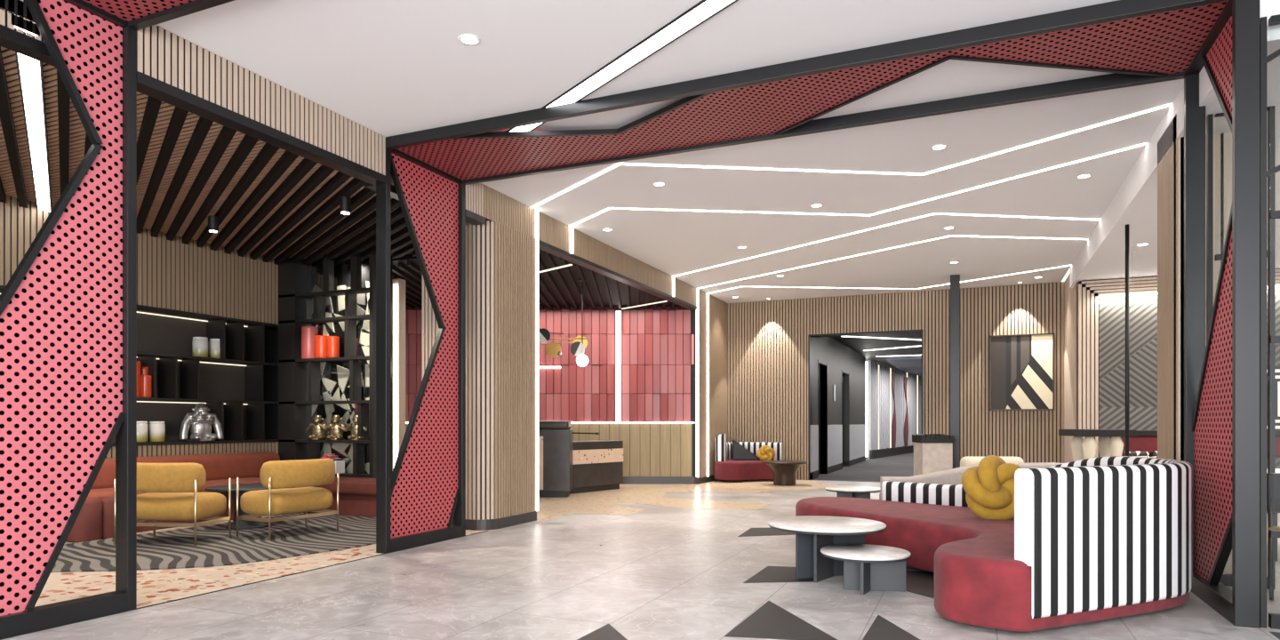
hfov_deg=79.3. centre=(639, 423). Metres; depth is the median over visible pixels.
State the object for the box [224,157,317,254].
ceiling beam
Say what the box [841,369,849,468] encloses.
door
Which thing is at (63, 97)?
ceiling beam
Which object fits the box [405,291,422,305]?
ceiling beam
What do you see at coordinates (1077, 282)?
wall
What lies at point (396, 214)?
ceiling beam
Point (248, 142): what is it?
ceiling beam
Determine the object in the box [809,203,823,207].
recessed light
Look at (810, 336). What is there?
trim
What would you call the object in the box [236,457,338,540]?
armchair
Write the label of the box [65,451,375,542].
banquette
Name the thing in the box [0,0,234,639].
frame
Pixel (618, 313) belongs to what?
led strip
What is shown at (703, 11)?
recessed light
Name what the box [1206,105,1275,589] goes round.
glass wall
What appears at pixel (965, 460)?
bolster cushion
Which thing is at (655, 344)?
wall
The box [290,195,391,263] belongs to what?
ceiling beam
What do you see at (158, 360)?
light
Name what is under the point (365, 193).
ceiling beam
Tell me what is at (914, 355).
led strip
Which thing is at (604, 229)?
recessed light
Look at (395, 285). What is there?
led strip
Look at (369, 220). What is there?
ceiling beam
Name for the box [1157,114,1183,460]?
wall column
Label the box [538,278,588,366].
pendant lamp
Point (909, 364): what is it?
panel
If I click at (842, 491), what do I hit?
coffee table
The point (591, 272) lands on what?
ceiling beam
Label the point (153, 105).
ceiling beam
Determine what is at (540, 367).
led strip
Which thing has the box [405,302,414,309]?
ceiling beam
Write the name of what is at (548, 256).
ceiling beam
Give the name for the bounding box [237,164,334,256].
ceiling beam
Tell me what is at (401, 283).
wall
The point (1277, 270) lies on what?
wall panel
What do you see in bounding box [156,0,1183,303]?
ceiling
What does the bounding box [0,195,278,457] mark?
wall
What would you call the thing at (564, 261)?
ceiling beam
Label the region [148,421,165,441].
glass jar
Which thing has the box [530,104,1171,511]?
led strip
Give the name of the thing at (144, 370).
vase
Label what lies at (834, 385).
indicator
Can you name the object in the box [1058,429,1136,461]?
table
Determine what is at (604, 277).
ceiling beam
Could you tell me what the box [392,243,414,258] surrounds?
ceiling beam
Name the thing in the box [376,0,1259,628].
frame
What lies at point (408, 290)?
ceiling beam
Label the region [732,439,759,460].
cushion
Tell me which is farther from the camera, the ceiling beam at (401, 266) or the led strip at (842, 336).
the led strip at (842, 336)
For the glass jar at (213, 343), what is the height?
0.269 m
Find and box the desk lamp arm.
[572,432,599,434]
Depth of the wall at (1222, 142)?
6.12 m
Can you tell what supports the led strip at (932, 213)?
attached to the ceiling at (390, 68)
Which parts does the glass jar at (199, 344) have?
lid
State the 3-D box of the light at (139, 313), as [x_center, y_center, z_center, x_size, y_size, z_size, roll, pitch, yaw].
[-7.143,-1.377,7.471,0.020,0.011,8.050,0,0,23]
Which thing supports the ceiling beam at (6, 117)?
attached to the ceiling at (76, 130)
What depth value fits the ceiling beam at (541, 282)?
13.29 m
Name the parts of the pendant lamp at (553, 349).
lamp shade, arm, lamp shade, rod, globe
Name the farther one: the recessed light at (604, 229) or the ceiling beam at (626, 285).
the ceiling beam at (626, 285)
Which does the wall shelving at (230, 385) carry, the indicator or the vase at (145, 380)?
the vase at (145, 380)
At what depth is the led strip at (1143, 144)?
9.47 m
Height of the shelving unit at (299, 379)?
3.560 m
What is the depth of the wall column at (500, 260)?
8.81 m
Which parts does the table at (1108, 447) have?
leg, leg, leg, leg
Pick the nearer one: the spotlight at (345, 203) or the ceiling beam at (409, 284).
the spotlight at (345, 203)
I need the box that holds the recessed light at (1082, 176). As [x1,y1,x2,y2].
[1075,173,1091,178]
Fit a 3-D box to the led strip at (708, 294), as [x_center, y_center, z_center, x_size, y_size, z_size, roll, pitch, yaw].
[4.436,-0.774,14.684,6.463,3.709,1.542,0,0,21]
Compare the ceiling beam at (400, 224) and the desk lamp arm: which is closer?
the ceiling beam at (400, 224)
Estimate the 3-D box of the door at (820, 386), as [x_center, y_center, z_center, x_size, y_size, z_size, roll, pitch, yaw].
[4.105,-0.100,17.671,0.180,2.600,1.180,0,0,23]
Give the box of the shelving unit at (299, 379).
[278,252,375,478]
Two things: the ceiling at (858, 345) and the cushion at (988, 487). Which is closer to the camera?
the cushion at (988, 487)
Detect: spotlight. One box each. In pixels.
[208,215,218,232]
[339,195,351,214]
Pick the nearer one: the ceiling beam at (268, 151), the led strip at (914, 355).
the ceiling beam at (268, 151)
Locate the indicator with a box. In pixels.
[833,384,835,400]
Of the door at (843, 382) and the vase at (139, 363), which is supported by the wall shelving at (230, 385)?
the vase at (139, 363)
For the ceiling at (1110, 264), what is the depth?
8.89 m
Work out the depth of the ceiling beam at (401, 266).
11.52 m
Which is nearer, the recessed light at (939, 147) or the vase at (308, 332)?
the recessed light at (939, 147)
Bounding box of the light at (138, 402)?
[136,400,247,404]
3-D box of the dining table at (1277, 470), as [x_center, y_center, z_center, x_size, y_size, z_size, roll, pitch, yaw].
[6.146,0.825,7.040,1.000,0.750,1.200,0,0,23]
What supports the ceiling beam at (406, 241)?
attached to the ceiling at (76, 130)
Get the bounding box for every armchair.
[113,462,231,545]
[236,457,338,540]
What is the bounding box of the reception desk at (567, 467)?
[538,420,623,497]
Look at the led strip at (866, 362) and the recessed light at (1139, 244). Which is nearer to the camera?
the recessed light at (1139, 244)
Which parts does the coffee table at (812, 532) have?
leg panel, leg panel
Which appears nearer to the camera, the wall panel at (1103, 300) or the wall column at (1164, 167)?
the wall column at (1164, 167)
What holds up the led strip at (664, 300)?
attached to the ceiling beam at (636, 289)
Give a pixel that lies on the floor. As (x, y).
(654, 572)
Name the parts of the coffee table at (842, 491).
leg panel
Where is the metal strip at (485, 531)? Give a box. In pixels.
[0,530,487,639]
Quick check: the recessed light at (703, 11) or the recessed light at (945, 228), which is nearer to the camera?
the recessed light at (703, 11)
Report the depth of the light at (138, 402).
9.92 m
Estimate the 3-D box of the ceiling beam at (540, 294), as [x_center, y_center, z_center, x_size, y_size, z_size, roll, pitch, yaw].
[-1.750,-2.270,12.733,0.050,0.060,4.933,0,0,0]
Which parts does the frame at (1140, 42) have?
post, panel, rail, rail, post, soffit panel, post, rail, rail, panel, panel, post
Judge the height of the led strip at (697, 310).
3.679 m
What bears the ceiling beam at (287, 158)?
attached to the ceiling at (76, 130)
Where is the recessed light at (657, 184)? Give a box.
[652,182,665,186]
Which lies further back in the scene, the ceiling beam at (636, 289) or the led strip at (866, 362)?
the led strip at (866, 362)
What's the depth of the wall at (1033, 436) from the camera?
15.31 m
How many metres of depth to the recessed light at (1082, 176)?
8.21 m
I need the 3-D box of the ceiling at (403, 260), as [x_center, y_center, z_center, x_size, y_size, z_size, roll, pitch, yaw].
[-2.665,-2.340,14.746,6.410,0.080,7.640,0,0,23]
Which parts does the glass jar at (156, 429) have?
lid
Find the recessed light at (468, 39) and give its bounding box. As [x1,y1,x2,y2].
[458,33,480,45]
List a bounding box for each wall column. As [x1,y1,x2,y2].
[422,220,536,530]
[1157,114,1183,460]
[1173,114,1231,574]
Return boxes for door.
[817,360,827,474]
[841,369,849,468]
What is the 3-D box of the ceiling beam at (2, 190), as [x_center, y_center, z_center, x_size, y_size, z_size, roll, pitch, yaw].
[-5.169,-2.318,6.050,0.068,0.080,4.785,0,0,-37]
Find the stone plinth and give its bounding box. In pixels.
[912,433,954,475]
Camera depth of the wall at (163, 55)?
6.97 m
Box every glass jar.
[136,421,147,442]
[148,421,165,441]
[192,336,207,357]
[208,338,219,358]
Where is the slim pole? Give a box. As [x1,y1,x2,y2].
[1125,224,1129,455]
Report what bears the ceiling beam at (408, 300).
attached to the ceiling at (403, 260)
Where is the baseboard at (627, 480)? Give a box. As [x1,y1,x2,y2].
[619,476,694,484]
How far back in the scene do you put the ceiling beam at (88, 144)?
6.31 m
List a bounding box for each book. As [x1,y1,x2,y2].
[324,454,335,458]
[327,455,338,458]
[334,460,344,473]
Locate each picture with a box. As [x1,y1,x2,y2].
[989,332,1054,410]
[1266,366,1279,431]
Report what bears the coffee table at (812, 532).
on the floor
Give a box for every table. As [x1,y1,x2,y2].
[205,483,268,529]
[762,460,807,485]
[768,515,886,582]
[820,544,910,594]
[824,485,879,498]
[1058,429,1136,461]
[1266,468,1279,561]
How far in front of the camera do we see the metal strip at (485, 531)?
5.51 m
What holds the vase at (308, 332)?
on the shelving unit at (299, 379)
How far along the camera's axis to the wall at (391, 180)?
7.37 m
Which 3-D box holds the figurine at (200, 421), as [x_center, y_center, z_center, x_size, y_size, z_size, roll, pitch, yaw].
[-5.748,-0.012,10.123,0.437,0.501,0.379,0,0,-12]
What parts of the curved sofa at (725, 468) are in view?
seat, backrest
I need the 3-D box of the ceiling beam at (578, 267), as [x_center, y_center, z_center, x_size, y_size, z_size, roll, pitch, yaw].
[-0.900,-2.270,13.067,0.050,0.060,4.267,0,0,0]
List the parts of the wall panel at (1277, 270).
slat frame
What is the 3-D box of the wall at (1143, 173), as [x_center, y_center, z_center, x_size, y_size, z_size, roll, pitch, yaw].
[5.507,-2.460,8.863,0.080,0.340,9.160,0,0,23]
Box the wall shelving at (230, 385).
[0,285,278,446]
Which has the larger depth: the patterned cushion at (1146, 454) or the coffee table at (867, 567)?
the patterned cushion at (1146, 454)
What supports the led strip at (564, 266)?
attached to the ceiling beam at (564, 261)
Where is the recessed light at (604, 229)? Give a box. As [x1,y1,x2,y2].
[601,228,612,231]
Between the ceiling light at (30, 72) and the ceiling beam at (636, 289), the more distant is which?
the ceiling beam at (636, 289)
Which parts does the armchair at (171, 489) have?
leg, leg, seat frame, backrest, seat, leg, leg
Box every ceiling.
[0,0,411,261]
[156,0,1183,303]
[392,248,679,306]
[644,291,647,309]
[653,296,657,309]
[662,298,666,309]
[832,332,921,370]
[1080,0,1279,280]
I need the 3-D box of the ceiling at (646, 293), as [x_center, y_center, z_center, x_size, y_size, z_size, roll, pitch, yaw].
[0.120,-2.270,14.200,0.050,0.060,2.000,0,0,0]
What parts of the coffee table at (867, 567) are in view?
leg panel, leg panel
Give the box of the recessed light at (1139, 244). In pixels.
[1136,243,1149,246]
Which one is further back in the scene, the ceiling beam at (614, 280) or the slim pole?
the ceiling beam at (614, 280)
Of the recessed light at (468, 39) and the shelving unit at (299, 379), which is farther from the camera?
the shelving unit at (299, 379)
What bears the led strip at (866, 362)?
attached to the wall at (838, 356)
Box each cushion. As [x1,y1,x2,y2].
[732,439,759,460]
[756,445,775,461]
[960,456,1023,466]
[961,455,1022,519]
[1121,451,1149,457]
[1149,451,1157,457]
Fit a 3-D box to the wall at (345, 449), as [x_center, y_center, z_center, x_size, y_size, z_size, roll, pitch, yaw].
[-4.401,-0.590,11.079,1.708,2.886,0.050,0,0,23]
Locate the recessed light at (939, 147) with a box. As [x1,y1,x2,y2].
[930,144,947,150]
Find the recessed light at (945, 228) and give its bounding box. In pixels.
[943,226,954,229]
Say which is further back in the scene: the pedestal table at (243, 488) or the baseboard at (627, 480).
the baseboard at (627, 480)
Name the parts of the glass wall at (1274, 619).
rail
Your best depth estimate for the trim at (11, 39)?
5.90 m
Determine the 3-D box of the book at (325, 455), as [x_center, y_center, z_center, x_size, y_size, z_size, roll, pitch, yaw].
[-4.359,0.567,10.838,0.045,0.262,0.160,0,0,23]
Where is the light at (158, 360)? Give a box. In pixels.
[136,356,246,366]
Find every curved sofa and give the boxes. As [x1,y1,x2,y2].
[714,433,782,479]
[795,456,1192,631]
[879,462,1063,499]
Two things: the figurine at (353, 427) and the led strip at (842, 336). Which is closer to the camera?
the figurine at (353, 427)
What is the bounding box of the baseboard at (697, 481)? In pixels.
[694,474,717,484]
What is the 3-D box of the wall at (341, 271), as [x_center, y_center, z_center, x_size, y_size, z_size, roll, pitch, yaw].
[-4.485,-0.650,11.252,2.040,3.700,0.200,0,0,23]
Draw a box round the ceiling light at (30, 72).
[11,14,52,211]
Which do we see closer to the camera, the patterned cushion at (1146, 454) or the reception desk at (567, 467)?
the patterned cushion at (1146, 454)
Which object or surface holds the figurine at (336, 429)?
on the shelving unit at (299, 379)
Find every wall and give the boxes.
[0,0,44,42]
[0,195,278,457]
[136,24,727,478]
[277,256,392,477]
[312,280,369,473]
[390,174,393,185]
[392,278,405,469]
[405,306,693,476]
[728,281,1063,479]
[809,336,865,479]
[868,360,921,459]
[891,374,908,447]
[1064,274,1083,463]
[1069,65,1216,287]
[1076,281,1078,429]
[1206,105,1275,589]
[1259,14,1279,629]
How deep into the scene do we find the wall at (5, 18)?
4.48 m
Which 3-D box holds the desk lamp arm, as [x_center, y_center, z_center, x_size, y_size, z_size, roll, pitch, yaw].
[-1.072,0.170,12.863,0.921,0.040,0.060,0,0,28]
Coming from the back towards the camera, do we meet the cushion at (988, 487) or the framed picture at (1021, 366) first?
the framed picture at (1021, 366)
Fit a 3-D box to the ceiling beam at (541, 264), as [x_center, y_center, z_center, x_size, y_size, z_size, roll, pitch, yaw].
[-1.410,-2.270,12.667,0.050,0.060,5.067,0,0,0]
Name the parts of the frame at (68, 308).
panel, rail, rail, post, soffit panel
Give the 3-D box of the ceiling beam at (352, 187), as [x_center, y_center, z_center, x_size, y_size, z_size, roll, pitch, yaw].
[-3.890,-2.318,9.011,0.068,0.080,4.785,0,0,-37]
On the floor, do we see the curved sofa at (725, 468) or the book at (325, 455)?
the curved sofa at (725, 468)
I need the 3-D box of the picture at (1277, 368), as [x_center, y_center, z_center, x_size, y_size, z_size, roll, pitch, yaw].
[7.490,0.275,8.776,0.750,1.850,0.086,0,0,23]
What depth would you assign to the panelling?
15.17 m
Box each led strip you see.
[393,284,397,466]
[405,422,694,423]
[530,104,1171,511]
[538,264,572,272]
[538,366,560,368]
[568,143,1146,254]
[616,311,620,422]
[621,300,667,309]
[672,213,1099,296]
[696,235,1087,477]
[706,264,1071,476]
[841,336,921,340]
[863,345,921,351]
[865,361,867,456]
[885,354,921,356]
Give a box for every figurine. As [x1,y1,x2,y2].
[179,403,223,440]
[305,415,327,439]
[324,415,345,439]
[344,414,367,439]
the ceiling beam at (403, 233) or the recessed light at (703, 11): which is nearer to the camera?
the recessed light at (703, 11)
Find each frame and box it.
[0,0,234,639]
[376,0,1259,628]
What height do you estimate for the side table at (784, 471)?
0.455 m
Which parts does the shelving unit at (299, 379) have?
glass, shelf, shelf, shelf, shelf, shelf, shelf, post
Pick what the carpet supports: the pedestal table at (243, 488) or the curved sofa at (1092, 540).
the pedestal table at (243, 488)
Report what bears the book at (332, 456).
on the shelving unit at (299, 379)
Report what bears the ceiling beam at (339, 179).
attached to the ceiling at (76, 130)
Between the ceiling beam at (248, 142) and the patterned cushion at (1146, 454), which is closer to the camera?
the ceiling beam at (248, 142)
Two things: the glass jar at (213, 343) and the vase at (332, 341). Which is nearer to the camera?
the glass jar at (213, 343)
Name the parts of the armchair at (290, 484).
leg, leg, seat, seat frame, backrest, leg, leg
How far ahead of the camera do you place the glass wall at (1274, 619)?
4.52 m
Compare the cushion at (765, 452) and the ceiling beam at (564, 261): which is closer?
the ceiling beam at (564, 261)
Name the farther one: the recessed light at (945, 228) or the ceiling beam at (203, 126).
the recessed light at (945, 228)
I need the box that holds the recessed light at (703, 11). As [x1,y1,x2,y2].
[506,0,738,131]
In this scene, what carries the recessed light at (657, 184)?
in the ceiling at (390, 68)
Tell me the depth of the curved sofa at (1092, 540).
4.59 m
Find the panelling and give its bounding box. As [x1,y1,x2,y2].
[405,424,691,476]
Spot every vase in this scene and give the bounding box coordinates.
[136,360,141,397]
[139,375,151,397]
[140,366,148,375]
[301,326,318,359]
[314,335,327,358]
[327,336,339,357]
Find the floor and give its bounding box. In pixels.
[0,452,1279,639]
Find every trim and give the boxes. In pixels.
[0,24,697,310]
[808,329,923,479]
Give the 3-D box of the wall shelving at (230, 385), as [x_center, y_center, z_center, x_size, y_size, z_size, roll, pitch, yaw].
[-7.187,-0.575,7.000,0.372,1.690,9.150,0,0,23]
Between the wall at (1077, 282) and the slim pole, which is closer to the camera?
the slim pole
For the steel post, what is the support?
on the floor
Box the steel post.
[950,274,959,468]
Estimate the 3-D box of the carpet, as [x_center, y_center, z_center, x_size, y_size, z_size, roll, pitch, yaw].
[-4.626,1.192,6.462,2.720,0.013,7.005,0,0,23]
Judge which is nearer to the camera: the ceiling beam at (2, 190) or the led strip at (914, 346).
the ceiling beam at (2, 190)
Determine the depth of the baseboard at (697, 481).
15.44 m
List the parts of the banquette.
seat, backrest, seat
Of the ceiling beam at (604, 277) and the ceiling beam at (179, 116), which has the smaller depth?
the ceiling beam at (179, 116)
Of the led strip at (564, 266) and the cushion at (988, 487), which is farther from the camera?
the led strip at (564, 266)
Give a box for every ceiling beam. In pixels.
[0,46,27,207]
[0,176,5,202]
[56,70,69,195]
[84,131,91,155]
[136,96,161,183]
[136,106,188,233]
[150,116,213,237]
[166,125,236,240]
[182,134,258,244]
[196,142,279,247]
[210,150,298,250]
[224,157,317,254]
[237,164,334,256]
[250,171,351,259]
[262,177,364,262]
[274,187,375,264]
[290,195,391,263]
[304,198,400,265]
[315,206,403,266]
[334,216,407,264]
[361,226,409,261]
[390,235,412,254]
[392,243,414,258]
[392,264,422,288]
[392,272,422,295]
[397,263,422,282]
[405,286,422,300]
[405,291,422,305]
[405,296,422,309]
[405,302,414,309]
[407,260,422,275]
[538,256,569,309]
[538,273,560,309]
[538,288,551,309]
[538,300,543,309]
[544,251,578,309]
[560,257,586,309]
[575,264,595,309]
[588,269,604,309]
[600,273,612,309]
[613,279,621,309]
[624,283,630,309]
[635,288,639,309]
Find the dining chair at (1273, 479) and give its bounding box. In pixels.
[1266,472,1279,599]
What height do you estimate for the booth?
1.100 m
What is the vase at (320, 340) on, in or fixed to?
on the shelving unit at (299, 379)
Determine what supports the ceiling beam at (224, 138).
attached to the ceiling at (76, 130)
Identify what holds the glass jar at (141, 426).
on the wall shelving at (230, 385)
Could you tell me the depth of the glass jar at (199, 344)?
10.11 m
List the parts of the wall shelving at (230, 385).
shelf, shelf, shelf, shelf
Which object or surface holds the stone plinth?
on the floor
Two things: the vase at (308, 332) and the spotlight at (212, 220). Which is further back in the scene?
the vase at (308, 332)
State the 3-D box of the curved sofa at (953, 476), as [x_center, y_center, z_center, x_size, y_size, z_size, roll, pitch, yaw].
[3.938,0.820,9.332,2.332,0.700,0.918,0,0,-7]
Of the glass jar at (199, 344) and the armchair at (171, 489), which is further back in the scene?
the glass jar at (199, 344)
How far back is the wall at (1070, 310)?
13.39 m
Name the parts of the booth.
backrest, rail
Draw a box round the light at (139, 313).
[0,293,247,327]
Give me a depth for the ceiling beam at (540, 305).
14.89 m
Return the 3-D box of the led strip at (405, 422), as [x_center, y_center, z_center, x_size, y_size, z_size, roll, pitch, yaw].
[-2.220,-0.010,15.175,6.760,0.030,0.050,0,0,0]
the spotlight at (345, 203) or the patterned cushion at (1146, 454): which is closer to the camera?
the spotlight at (345, 203)
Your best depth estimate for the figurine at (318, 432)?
10.87 m
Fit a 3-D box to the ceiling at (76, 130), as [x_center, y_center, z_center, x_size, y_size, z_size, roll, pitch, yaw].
[-5.235,-2.410,6.428,4.530,0.100,9.650,0,0,23]
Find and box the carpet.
[51,512,375,572]
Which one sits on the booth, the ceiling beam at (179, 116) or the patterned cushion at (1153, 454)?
the patterned cushion at (1153, 454)
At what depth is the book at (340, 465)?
10.75 m
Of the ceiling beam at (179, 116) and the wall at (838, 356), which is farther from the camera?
the wall at (838, 356)
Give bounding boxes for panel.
[885,355,921,376]
[1078,276,1157,459]
[1266,268,1279,468]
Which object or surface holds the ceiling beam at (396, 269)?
attached to the ceiling at (403, 260)

